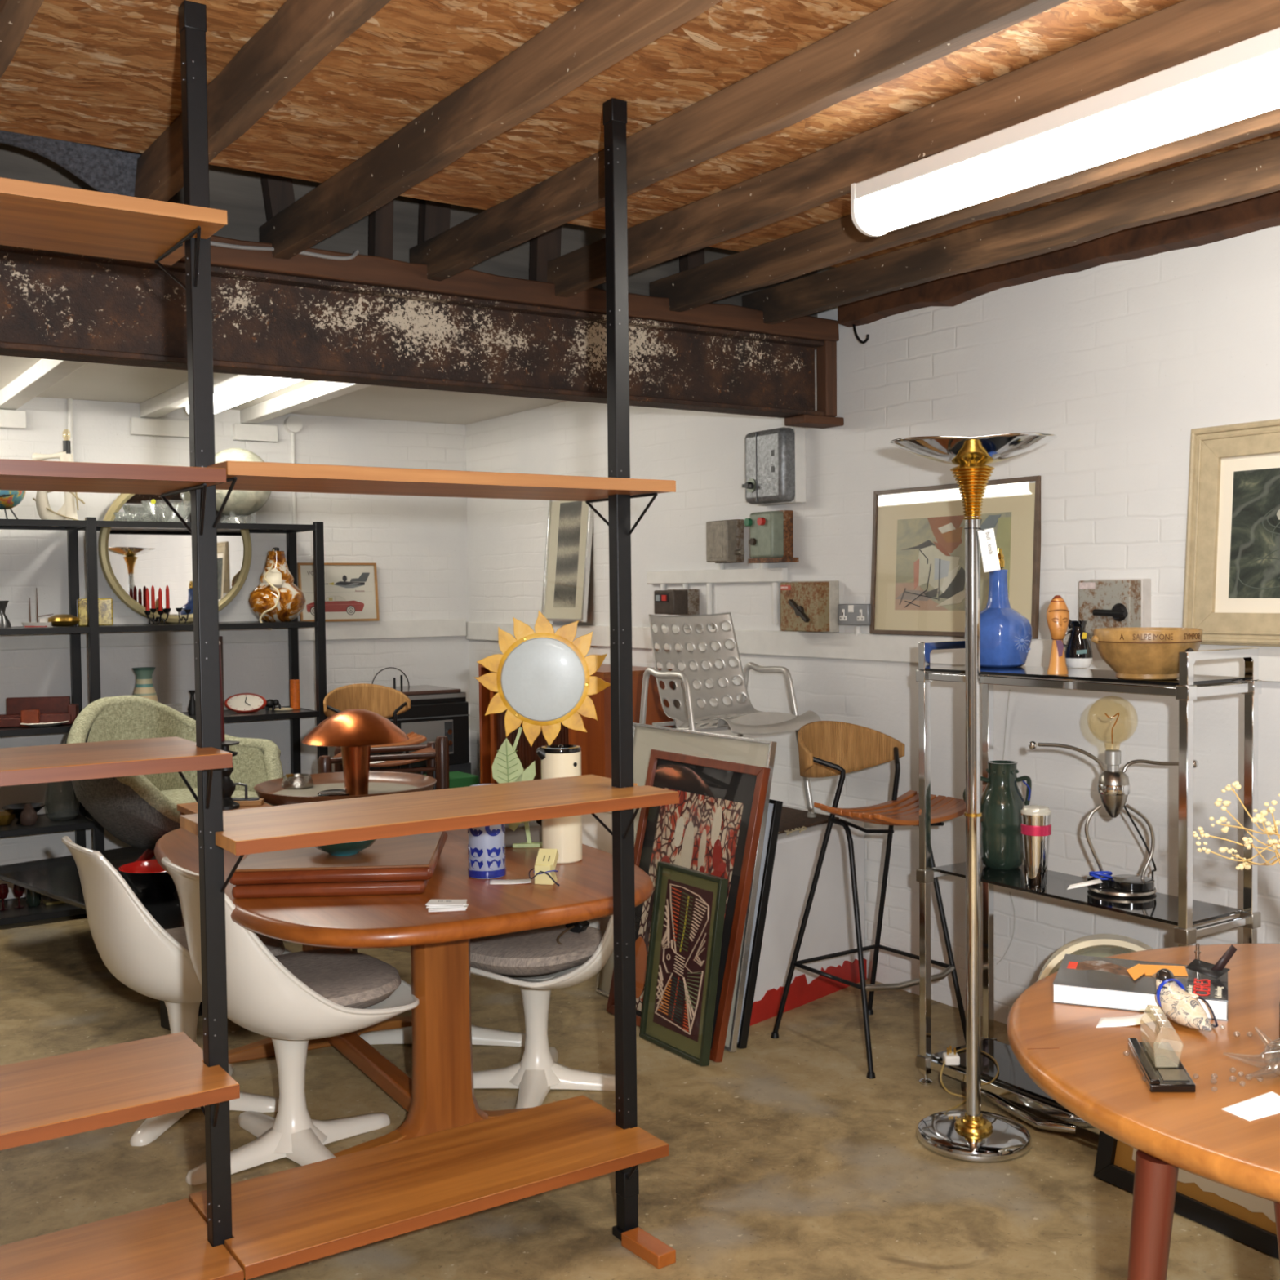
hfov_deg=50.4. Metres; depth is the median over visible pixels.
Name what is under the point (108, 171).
felt
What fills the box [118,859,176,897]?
bowl
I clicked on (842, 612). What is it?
outlet
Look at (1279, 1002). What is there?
vase
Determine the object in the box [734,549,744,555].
switch
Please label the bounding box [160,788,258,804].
seat cushion
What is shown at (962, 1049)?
cable
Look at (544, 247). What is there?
trim
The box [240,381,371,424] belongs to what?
ceiling light
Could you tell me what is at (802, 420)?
pad
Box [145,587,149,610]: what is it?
candle
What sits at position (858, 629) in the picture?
trim
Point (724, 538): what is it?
switch box
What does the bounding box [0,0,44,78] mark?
joist
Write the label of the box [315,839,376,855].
bowl
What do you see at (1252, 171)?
joist
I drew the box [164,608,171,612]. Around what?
cup
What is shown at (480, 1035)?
chair
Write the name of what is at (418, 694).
turntable
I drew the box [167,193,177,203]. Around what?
trim
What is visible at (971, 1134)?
floor lamp
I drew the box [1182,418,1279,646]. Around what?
framed painting
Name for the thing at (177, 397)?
trim
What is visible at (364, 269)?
wall plate
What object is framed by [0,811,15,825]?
brass bowl
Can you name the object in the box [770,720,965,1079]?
bar stool
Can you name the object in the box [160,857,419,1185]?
chair
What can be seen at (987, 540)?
price tag
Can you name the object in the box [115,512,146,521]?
glass bowl
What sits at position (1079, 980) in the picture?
book
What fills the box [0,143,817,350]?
wall
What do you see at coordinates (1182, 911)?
shelf
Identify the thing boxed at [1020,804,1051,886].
travel mug
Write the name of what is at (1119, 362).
wall
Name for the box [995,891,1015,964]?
wire
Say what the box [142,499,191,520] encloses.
glass bowl
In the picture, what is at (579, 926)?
plug
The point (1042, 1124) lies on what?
tube
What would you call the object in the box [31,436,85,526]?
lamp
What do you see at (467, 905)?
business card
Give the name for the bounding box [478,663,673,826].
base cabinet
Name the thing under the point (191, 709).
vase
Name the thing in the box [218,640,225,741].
candle
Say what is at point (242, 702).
clock
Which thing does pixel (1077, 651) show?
vase
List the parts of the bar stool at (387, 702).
leg, backrest, leg, leg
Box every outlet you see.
[839,608,847,620]
[857,608,864,621]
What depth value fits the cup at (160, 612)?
6.67 m
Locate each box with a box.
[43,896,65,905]
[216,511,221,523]
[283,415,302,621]
[653,589,699,614]
[706,519,744,563]
[742,426,805,506]
[744,510,799,563]
[780,580,839,632]
[1079,578,1151,639]
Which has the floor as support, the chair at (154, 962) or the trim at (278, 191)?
the chair at (154, 962)
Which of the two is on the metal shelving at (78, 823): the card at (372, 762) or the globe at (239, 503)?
the globe at (239, 503)
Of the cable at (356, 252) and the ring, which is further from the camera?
the ring
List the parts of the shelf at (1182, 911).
post, handle, rail, rail, post, glass shelf, rail, rail, glass shelf, glass shelf, rail, post, handle, rail, rail, post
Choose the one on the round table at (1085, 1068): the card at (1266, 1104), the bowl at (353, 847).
the card at (1266, 1104)
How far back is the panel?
4.93 m
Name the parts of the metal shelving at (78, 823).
shelf plate, shelf plate, shelf plate, shelf plate, shelf plate, post, post, shelf plate, shelf plate, shelf plate, post, post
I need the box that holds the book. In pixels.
[1053,954,1227,1021]
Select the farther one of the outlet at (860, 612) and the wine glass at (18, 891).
the wine glass at (18, 891)
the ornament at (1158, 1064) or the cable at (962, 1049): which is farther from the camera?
the cable at (962, 1049)
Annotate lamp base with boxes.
[248,546,306,629]
[980,548,1032,667]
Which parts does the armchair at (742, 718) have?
seat rail, leg frame, seat rail, leg frame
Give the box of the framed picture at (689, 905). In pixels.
[639,861,728,1066]
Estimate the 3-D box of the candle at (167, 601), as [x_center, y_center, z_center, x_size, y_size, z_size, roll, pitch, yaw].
[-2.318,-0.207,6.673,0.019,0.126,0.018,-2,3,-34]
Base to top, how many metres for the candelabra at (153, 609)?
0.191 m
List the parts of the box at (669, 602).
button plate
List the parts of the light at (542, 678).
stem, plate, glass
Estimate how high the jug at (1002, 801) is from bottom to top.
0.316 m
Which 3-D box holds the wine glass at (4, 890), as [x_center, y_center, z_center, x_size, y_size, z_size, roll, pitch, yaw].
[-2.958,1.193,6.315,0.052,0.115,0.052,-2,3,-34]
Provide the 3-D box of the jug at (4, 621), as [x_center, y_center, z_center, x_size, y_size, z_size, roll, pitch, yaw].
[-2.950,-0.119,6.282,0.081,0.126,0.081,-2,3,-34]
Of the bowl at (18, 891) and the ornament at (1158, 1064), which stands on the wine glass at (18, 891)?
the bowl at (18, 891)
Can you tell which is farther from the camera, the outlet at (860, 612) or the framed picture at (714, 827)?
the outlet at (860, 612)
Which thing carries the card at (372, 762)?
on the chair at (436, 754)
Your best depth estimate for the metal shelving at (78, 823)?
6.60 m
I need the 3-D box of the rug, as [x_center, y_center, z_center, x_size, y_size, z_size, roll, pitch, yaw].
[0.376,0.685,5.193,0.628,0.010,0.838,-2,3,-34]
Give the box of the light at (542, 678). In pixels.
[474,610,610,848]
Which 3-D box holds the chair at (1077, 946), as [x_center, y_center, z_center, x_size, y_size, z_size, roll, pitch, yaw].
[1.274,1.001,3.683,0.399,0.399,0.060,0,2,19]
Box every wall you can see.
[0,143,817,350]
[0,396,471,900]
[465,226,1279,1024]
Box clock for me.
[224,693,266,712]
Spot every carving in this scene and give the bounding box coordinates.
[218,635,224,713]
[1046,595,1069,675]
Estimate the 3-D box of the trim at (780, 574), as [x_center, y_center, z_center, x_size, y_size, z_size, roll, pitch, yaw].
[0.317,-0.278,5.946,0.030,0.057,0.984,-2,3,-34]
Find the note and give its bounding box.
[1126,963,1145,980]
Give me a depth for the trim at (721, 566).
5.88 m
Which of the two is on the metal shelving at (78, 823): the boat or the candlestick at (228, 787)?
the boat
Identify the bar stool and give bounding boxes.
[323,683,426,773]
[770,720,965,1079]
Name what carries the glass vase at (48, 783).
on the metal shelving at (78, 823)
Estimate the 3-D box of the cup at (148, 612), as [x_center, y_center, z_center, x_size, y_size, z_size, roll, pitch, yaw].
[-2.416,-0.133,6.676,0.033,0.020,0.033,-2,3,-34]
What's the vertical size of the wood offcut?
0.030 m
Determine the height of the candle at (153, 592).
0.126 m
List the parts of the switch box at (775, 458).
knob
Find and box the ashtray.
[281,773,314,789]
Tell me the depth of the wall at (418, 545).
7.26 m
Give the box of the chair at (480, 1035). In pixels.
[360,946,525,1046]
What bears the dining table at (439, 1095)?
on the floor
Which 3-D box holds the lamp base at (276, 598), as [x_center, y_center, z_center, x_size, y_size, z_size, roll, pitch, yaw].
[-1.865,-0.267,6.997,0.289,0.422,0.306,-2,3,-34]
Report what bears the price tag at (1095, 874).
attached to the lamp at (1113, 784)
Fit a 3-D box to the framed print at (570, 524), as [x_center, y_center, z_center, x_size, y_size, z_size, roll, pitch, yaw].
[-0.370,-0.422,6.939,0.086,0.657,0.415,-2,3,-34]
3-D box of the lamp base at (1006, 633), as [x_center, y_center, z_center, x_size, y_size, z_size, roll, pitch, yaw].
[1.078,-0.097,4.084,0.183,0.354,0.188,-2,3,-34]
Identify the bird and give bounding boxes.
[1151,968,1218,1031]
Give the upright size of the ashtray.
0.058 m
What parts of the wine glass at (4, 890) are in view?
stem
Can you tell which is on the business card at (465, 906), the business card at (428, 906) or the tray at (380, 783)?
the business card at (428, 906)
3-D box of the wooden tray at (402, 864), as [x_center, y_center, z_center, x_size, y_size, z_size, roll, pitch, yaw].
[-0.803,0.605,3.721,0.512,0.076,0.560,-1,2,-4]
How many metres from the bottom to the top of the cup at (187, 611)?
0.020 m
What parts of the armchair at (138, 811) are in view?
leg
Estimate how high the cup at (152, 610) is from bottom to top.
0.020 m
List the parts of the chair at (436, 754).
post, post, rail, seat, rail, rail, post, post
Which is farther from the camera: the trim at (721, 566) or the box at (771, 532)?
the trim at (721, 566)
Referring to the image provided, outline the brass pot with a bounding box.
[48,613,79,626]
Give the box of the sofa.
[0,696,79,727]
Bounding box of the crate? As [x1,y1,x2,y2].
[423,771,479,788]
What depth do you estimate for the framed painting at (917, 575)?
4.83 m
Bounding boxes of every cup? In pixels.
[144,610,151,614]
[150,608,156,612]
[156,610,164,614]
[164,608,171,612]
[175,608,182,612]
[184,608,191,613]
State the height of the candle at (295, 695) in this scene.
0.162 m
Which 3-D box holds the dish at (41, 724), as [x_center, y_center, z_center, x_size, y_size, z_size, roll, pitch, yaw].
[-2.760,0.389,6.305,0.212,0.019,0.127,-2,3,-34]
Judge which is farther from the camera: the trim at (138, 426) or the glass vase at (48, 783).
the trim at (138, 426)
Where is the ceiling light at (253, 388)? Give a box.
[185,376,303,414]
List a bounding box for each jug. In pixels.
[0,600,11,627]
[535,744,582,863]
[962,760,1031,869]
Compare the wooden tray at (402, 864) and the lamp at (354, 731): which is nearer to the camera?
the wooden tray at (402, 864)
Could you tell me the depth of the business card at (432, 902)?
3.29 m
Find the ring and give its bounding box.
[317,788,349,795]
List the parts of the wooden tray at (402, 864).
lid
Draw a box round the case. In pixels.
[504,822,542,847]
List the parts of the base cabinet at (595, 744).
post, leg, door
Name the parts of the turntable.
lid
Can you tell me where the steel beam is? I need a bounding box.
[0,244,824,417]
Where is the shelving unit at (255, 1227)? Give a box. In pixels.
[0,0,679,1279]
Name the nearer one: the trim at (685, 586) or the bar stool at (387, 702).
the trim at (685, 586)
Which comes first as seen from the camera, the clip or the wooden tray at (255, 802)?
the clip
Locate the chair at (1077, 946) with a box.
[1037,933,1153,981]
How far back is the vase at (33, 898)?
6.36 m
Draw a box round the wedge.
[816,340,836,416]
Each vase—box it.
[26,888,41,906]
[44,782,79,818]
[76,598,113,626]
[132,666,158,702]
[187,690,195,715]
[467,783,506,879]
[1062,619,1093,667]
[1279,1001,1279,1038]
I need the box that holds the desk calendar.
[528,848,559,885]
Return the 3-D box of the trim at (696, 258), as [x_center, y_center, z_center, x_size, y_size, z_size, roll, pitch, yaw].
[0.189,-1.347,4.898,0.105,0.340,0.070,-2,3,-34]
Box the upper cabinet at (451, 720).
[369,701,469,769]
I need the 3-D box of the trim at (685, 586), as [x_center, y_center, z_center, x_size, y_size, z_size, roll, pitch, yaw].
[0.204,-0.243,6.120,0.025,0.054,0.026,-2,3,-34]
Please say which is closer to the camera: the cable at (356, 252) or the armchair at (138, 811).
the cable at (356, 252)
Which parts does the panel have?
red skirting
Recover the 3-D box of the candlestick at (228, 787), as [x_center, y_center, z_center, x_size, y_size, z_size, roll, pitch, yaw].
[-1.496,0.303,4.898,0.104,0.607,0.104,-1,2,-6]
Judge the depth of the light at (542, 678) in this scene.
4.07 m
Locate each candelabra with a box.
[144,585,171,624]
[175,608,191,623]
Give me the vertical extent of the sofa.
0.127 m
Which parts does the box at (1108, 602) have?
handle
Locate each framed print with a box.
[541,500,593,622]
[595,722,777,1052]
[737,799,782,1048]
[1093,1130,1279,1259]
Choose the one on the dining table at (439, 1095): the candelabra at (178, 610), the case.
the case
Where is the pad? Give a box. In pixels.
[784,414,844,428]
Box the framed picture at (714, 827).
[606,749,770,1062]
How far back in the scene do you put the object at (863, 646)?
5.19 m
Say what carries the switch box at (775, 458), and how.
attached to the wall at (1119, 362)
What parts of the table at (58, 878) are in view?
leg, panel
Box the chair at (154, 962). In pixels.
[62,835,291,1146]
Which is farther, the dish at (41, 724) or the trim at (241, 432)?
the trim at (241, 432)
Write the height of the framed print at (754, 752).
1.000 m
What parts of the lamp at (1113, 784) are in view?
arm, leg, bulb, leg, cord, arm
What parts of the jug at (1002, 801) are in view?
handle, handle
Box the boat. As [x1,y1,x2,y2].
[22,591,53,626]
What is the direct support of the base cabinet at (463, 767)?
on the floor
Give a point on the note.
(1135, 971)
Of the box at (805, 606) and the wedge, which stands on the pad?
the wedge
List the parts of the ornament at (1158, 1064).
silver plate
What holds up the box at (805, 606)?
attached to the wall at (1119, 362)
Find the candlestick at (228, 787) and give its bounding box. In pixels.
[218,640,239,809]
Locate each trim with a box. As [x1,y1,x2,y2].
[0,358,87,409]
[0,408,26,429]
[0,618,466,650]
[66,398,75,493]
[129,417,189,437]
[139,372,257,418]
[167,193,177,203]
[232,423,278,442]
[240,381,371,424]
[260,173,295,220]
[368,200,393,259]
[417,199,450,244]
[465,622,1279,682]
[528,225,561,282]
[646,567,787,583]
[660,583,666,590]
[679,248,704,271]
[682,583,688,589]
[706,582,712,630]
[718,563,724,569]
[760,563,768,568]
[771,582,778,623]
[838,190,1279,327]
[854,626,862,635]
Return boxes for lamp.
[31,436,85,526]
[301,709,408,795]
[889,432,1057,1162]
[1028,695,1198,897]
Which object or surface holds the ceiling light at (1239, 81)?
attached to the joist at (1186, 30)
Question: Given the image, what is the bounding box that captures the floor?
[0,913,1279,1279]
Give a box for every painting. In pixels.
[869,475,1040,639]
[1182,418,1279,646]
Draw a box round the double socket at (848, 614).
[838,604,871,625]
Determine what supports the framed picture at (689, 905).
on the floor
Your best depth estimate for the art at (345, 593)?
7.47 m
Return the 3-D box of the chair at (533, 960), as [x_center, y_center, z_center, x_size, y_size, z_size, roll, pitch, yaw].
[-0.313,0.948,4.111,0.570,0.811,0.595,1,3,42]
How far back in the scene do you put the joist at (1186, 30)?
3.07 m
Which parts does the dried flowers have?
stem, stem, stem, stem, stem, stem, stem, stem, stem, stem, stem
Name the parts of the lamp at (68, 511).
rod, rod, rod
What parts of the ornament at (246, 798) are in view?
post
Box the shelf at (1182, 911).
[915,640,1262,1134]
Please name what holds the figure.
on the metal shelving at (78, 823)
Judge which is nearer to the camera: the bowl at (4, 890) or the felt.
the felt
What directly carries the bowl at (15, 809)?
on the metal shelving at (78, 823)
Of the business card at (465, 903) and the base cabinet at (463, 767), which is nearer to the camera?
the business card at (465, 903)
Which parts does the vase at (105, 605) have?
panel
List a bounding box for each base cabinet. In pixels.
[368,762,471,773]
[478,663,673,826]
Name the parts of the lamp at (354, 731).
lamp shade, stem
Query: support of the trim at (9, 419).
attached to the wall at (418, 545)
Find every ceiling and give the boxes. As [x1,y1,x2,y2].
[0,0,1279,267]
[0,355,565,425]
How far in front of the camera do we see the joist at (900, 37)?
2.90 m
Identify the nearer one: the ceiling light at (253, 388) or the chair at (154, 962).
the chair at (154, 962)
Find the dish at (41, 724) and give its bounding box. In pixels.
[20,720,69,726]
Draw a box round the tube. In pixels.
[981,1088,1076,1134]
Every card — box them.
[369,760,384,764]
[425,899,466,905]
[426,905,464,907]
[428,903,468,910]
[428,905,466,911]
[428,910,464,911]
[429,901,466,906]
[1221,1091,1279,1121]
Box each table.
[0,846,202,1031]
[154,827,653,1156]
[177,802,271,828]
[253,771,436,951]
[1007,943,1279,1279]
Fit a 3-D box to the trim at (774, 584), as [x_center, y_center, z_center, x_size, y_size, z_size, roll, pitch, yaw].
[0.556,-0.151,5.601,0.025,0.171,0.026,-2,3,-34]
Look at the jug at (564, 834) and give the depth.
3.84 m
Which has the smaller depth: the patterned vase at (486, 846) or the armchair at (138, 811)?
the patterned vase at (486, 846)
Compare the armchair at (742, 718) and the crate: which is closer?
the armchair at (742, 718)
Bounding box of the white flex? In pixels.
[268,707,293,710]
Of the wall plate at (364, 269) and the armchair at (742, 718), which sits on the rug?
the armchair at (742, 718)
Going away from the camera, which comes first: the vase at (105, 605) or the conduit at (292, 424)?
the vase at (105, 605)
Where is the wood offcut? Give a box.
[621,1226,675,1269]
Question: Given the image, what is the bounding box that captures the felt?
[0,129,141,196]
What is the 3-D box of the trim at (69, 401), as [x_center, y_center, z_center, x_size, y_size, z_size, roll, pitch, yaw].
[-2.797,-0.624,6.705,0.024,1.125,0.024,-2,3,-34]
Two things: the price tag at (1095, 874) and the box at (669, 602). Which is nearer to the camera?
the price tag at (1095, 874)
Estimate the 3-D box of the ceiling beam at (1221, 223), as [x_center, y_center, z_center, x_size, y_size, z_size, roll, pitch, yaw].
[2.562,-1.159,2.534,0.055,0.123,6.400,-2,3,-34]
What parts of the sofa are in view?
seat, arm, seat, arm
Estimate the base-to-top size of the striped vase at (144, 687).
0.247 m
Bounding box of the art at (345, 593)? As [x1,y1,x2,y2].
[306,573,369,615]
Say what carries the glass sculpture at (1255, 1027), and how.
on the round table at (1085, 1068)
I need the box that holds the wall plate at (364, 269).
[177,235,839,341]
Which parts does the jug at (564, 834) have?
spout, lid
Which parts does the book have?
orange strip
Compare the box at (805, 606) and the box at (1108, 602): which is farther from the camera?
the box at (805, 606)
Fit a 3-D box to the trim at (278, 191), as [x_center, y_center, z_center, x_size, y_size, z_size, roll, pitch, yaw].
[-1.072,-1.303,4.051,0.126,0.344,0.070,-2,3,-34]
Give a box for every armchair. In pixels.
[64,695,284,862]
[639,612,821,817]
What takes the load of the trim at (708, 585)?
attached to the wall at (1119, 362)
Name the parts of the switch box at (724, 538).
lid plate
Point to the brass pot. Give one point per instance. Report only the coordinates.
(62, 620)
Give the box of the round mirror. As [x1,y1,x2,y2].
[98,490,252,623]
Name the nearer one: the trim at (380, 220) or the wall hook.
the trim at (380, 220)
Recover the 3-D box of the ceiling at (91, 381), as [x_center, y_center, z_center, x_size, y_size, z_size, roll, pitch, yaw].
[-2.712,-1.135,4.875,6.200,0.030,3.130,-2,3,-34]
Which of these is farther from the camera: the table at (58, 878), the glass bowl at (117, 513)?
the glass bowl at (117, 513)
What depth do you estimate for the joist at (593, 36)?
2.88 m
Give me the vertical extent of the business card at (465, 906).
0.002 m
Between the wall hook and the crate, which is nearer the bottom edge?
the crate
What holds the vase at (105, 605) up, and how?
on the metal shelving at (78, 823)
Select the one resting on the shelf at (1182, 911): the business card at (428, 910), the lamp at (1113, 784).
the lamp at (1113, 784)
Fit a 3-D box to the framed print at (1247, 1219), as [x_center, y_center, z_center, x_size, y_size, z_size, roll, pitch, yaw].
[1.415,1.112,3.135,0.141,0.523,0.801,-2,2,-31]
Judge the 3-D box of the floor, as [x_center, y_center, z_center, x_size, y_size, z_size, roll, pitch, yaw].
[-0.838,1.489,2.223,6.400,0.120,9.950,-2,3,-34]
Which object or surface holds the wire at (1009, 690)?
attached to the wall at (1119, 362)
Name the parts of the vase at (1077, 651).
handle, spout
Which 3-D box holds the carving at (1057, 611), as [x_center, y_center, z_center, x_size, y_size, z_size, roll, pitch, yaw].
[1.133,-0.014,3.688,0.060,0.215,0.056,-2,3,-34]
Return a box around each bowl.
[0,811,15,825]
[0,884,8,899]
[1,802,45,823]
[13,884,24,897]
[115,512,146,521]
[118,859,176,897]
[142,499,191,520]
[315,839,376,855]
[1091,626,1202,679]
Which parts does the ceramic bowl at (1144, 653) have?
spout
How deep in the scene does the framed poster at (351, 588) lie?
7.47 m
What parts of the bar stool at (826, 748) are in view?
leg, backrest, leg, seat rail, leg, seat rail, leg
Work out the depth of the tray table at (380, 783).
5.43 m
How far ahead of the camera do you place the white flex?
7.00 m
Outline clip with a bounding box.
[1186,943,1236,978]
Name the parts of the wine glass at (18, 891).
stem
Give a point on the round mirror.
(132, 561)
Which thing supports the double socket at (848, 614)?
attached to the wall at (1119, 362)
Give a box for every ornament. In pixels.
[231,782,259,800]
[1128,1004,1195,1092]
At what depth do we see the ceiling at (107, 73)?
2.94 m
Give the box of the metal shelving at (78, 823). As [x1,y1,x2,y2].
[0,517,328,924]
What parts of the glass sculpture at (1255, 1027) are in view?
arm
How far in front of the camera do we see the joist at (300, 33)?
2.67 m
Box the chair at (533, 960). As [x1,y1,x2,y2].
[470,811,615,1108]
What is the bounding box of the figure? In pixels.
[265,699,280,711]
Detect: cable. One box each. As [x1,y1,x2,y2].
[210,240,359,260]
[951,1047,999,1085]
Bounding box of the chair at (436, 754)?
[317,735,448,790]
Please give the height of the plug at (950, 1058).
0.137 m
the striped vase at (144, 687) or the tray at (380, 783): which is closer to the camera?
the tray at (380, 783)
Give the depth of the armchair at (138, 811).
5.81 m
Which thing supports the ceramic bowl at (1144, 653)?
on the shelf at (1182, 911)
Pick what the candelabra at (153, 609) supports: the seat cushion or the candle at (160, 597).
the candle at (160, 597)
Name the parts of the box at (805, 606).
handle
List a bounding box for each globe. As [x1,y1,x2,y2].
[0,489,25,519]
[214,448,271,521]
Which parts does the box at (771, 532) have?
reset knob, casing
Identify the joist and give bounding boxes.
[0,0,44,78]
[133,0,391,201]
[259,0,721,259]
[409,0,1069,280]
[546,0,1279,297]
[649,107,1279,311]
[742,136,1279,324]
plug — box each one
[556,920,589,944]
[939,1045,966,1111]
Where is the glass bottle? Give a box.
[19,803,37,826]
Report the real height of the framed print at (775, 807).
0.801 m
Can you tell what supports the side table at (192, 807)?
on the table at (58, 878)
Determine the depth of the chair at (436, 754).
5.86 m
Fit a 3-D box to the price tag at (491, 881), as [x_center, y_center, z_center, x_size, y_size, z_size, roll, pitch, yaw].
[-0.344,0.639,3.607,0.120,0.005,0.059,-1,2,3]
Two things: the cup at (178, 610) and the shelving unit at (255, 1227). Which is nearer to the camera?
the shelving unit at (255, 1227)
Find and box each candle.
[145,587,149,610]
[151,585,155,608]
[158,587,162,610]
[165,585,169,608]
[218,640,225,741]
[289,678,300,709]
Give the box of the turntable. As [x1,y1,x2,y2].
[371,666,466,704]
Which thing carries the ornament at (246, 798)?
on the wooden tray at (255, 802)
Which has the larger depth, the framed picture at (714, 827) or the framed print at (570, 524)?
the framed print at (570, 524)
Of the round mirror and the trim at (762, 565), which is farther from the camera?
the round mirror
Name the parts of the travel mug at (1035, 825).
lid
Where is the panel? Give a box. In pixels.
[750,804,866,1026]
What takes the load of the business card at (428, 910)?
on the dining table at (439, 1095)
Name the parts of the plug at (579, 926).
cord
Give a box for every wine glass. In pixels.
[0,884,8,910]
[13,884,24,908]
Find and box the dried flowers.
[1192,781,1279,870]
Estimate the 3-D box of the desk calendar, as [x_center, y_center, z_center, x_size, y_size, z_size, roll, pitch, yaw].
[-0.243,0.598,3.591,0.084,0.086,0.077,0,2,14]
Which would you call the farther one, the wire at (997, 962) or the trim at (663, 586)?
the trim at (663, 586)
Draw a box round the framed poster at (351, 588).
[297,562,379,622]
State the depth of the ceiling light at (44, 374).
5.79 m
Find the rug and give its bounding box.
[777,806,839,835]
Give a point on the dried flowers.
(1260, 818)
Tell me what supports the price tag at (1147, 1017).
on the round table at (1085, 1068)
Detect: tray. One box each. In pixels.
[229,831,447,898]
[234,798,264,805]
[253,771,436,805]
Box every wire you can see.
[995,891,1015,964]
[1002,689,1009,759]
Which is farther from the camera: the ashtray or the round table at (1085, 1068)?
the ashtray
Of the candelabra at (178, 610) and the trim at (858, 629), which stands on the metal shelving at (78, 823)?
the candelabra at (178, 610)
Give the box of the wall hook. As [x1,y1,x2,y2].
[852,324,869,343]
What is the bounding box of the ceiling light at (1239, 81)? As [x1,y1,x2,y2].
[850,26,1279,236]
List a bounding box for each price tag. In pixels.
[489,879,531,884]
[964,527,999,572]
[1066,871,1112,889]
[1096,1011,1155,1027]
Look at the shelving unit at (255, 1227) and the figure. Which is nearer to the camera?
the shelving unit at (255, 1227)
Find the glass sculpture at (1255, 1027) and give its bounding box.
[1226,1026,1279,1078]
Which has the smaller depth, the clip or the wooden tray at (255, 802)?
the clip

